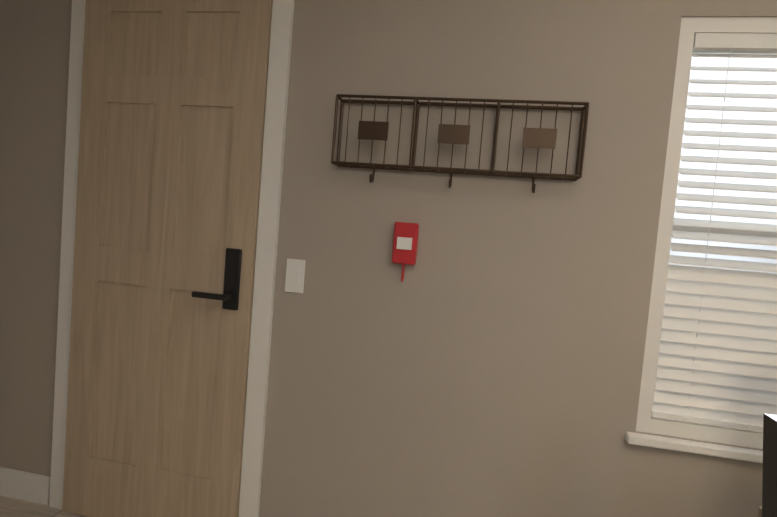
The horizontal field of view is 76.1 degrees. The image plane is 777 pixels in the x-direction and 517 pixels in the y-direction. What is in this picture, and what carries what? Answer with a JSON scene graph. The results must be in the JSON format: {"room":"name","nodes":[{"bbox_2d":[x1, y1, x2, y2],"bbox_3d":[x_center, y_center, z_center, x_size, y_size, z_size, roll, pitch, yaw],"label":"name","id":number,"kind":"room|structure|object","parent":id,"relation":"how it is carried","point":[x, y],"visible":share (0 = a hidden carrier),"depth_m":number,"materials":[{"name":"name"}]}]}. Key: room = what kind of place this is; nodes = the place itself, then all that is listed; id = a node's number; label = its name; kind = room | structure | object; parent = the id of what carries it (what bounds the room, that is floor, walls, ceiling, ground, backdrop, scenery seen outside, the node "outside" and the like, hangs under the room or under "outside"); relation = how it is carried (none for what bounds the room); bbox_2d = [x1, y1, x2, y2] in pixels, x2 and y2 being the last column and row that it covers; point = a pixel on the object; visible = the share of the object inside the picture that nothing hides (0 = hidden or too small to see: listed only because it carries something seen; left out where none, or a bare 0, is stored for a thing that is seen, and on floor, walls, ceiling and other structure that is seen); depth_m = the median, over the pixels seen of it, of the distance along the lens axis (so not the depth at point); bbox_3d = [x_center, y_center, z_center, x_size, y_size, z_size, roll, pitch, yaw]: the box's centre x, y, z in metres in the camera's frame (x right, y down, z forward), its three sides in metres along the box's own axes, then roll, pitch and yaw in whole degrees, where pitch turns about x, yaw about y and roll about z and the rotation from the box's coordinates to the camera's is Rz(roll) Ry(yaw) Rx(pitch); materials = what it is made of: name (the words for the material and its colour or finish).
{"room":"home entryway","nodes":[
{"label":"home entryway","id":0,"kind":"room"},
{"bbox_2d":[0,495,87,516],"bbox_3d":[-0.373,1.320,-1.574,4.490,0.100,6.940,5,3,10],"label":"floor","id":1,"kind":"structure","parent":0,"point":[11,507],"depth_m":1.95,"materials":[{"name":"brown wood"}]},
{"bbox_3d":[0.834,1.268,0.113,1.760,0.012,2.580,5,3,10],"label":"rug","id":2,"kind":"object","parent":1,"relation":"on","visible":0},
{"bbox_2d":[758,505,761,516],"bbox_3d":[0.998,0.907,0.159,0.920,0.728,1.500,5,3,10],"label":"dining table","id":3,"kind":"object","parent":2,"relation":"on","point":[760,512],"visible":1,"depth_m":0.95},
{"bbox_2d":[762,413,776,516],"bbox_3d":[0.710,0.742,0.512,0.470,0.970,0.430,5,3,10],"label":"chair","id":4,"kind":"object","parent":2,"relation":"on","point":[769,494],"visible":1,"depth_m":0.72,"materials":[{"name":"black"}]},
{"bbox_2d":[0,0,776,516],"bbox_3d":[0.351,-0.029,1.708,4.250,2.340,0.120,5,3,10],"label":"wall","id":5,"kind":"structure","parent":0,"point":[484,358],"depth_m":1.68,"materials":[{"name":"paint"}]},
{"bbox_2d":[0,467,50,504],"bbox_3d":[-1.598,0.914,2.040,0.478,0.110,0.014,5,3,10],"label":"baseboard","id":6,"kind":"structure","parent":5,"relation":"attached to","point":[26,486],"depth_m":2.00,"materials":[{"name":"white wood"}]},
{"bbox_2d":[49,0,294,516],"bbox_3d":[-0.845,-0.014,1.816,0.880,2.105,0.104,5,3,10],"label":"back door","id":7,"kind":"structure","parent":5,"relation":"in","point":[175,136],"depth_m":1.83,"materials":[{"name":"brown wood"}]},
{"bbox_2d":[285,258,305,293],"bbox_3d":[-0.335,0.062,1.772,0.070,0.120,0.010,5,3,10],"label":"light switch","id":8,"kind":"object","parent":5,"relation":"attached to","point":[295,275],"visible":1,"depth_m":1.77,"materials":[{"name":"white plastic"}]},
{"bbox_2d":[392,222,418,281],"bbox_3d":[0.054,-0.021,1.679,0.080,0.200,0.043,5,3,10],"label":"fire alarm","id":9,"kind":"object","parent":5,"relation":"attached to","point":[405,243],"visible":0.98,"depth_m":1.67,"materials":[{"name":"red plastic"}]},
{"bbox_2d":[331,94,588,192],"bbox_3d":[0.212,-0.370,1.614,0.802,0.284,0.074,5,3,10],"label":"coat rack","id":10,"kind":"object","parent":5,"relation":"attached to","point":[540,137],"visible":1,"depth_m":1.59,"materials":[{"name":"brown metal"}]},
{"bbox_2d":[625,17,776,463],"bbox_3d":[1.281,-0.041,1.512,0.940,1.335,0.145,5,3,10],"label":"window","id":11,"kind":"structure","parent":5,"relation":"in","point":[690,27],"depth_m":1.55,"materials":[{"name":"white wood"}]},
{"bbox_2d":[651,33,776,432],"bbox_3d":[1.282,-0.056,1.509,0.780,1.209,0.048,5,3,10],"label":"window blinds","id":12,"kind":"object","parent":11,"relation":"attached to","point":[717,361],"visible":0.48,"depth_m":1.55,"materials":[{"name":"white plastic"}]},
{"label":"outside","id":13,"kind":"structure","parent":0,"visible":0},
{"bbox_2d":[660,53,776,337],"bbox_3d":[1.359,-0.089,1.915,2.080,2.200,0.001,5,3,10],"label":"view","id":14,"kind":"structure","parent":13,"point":[740,75],"depth_m":1.91,"materials":[{"name":"white"}]}
]}

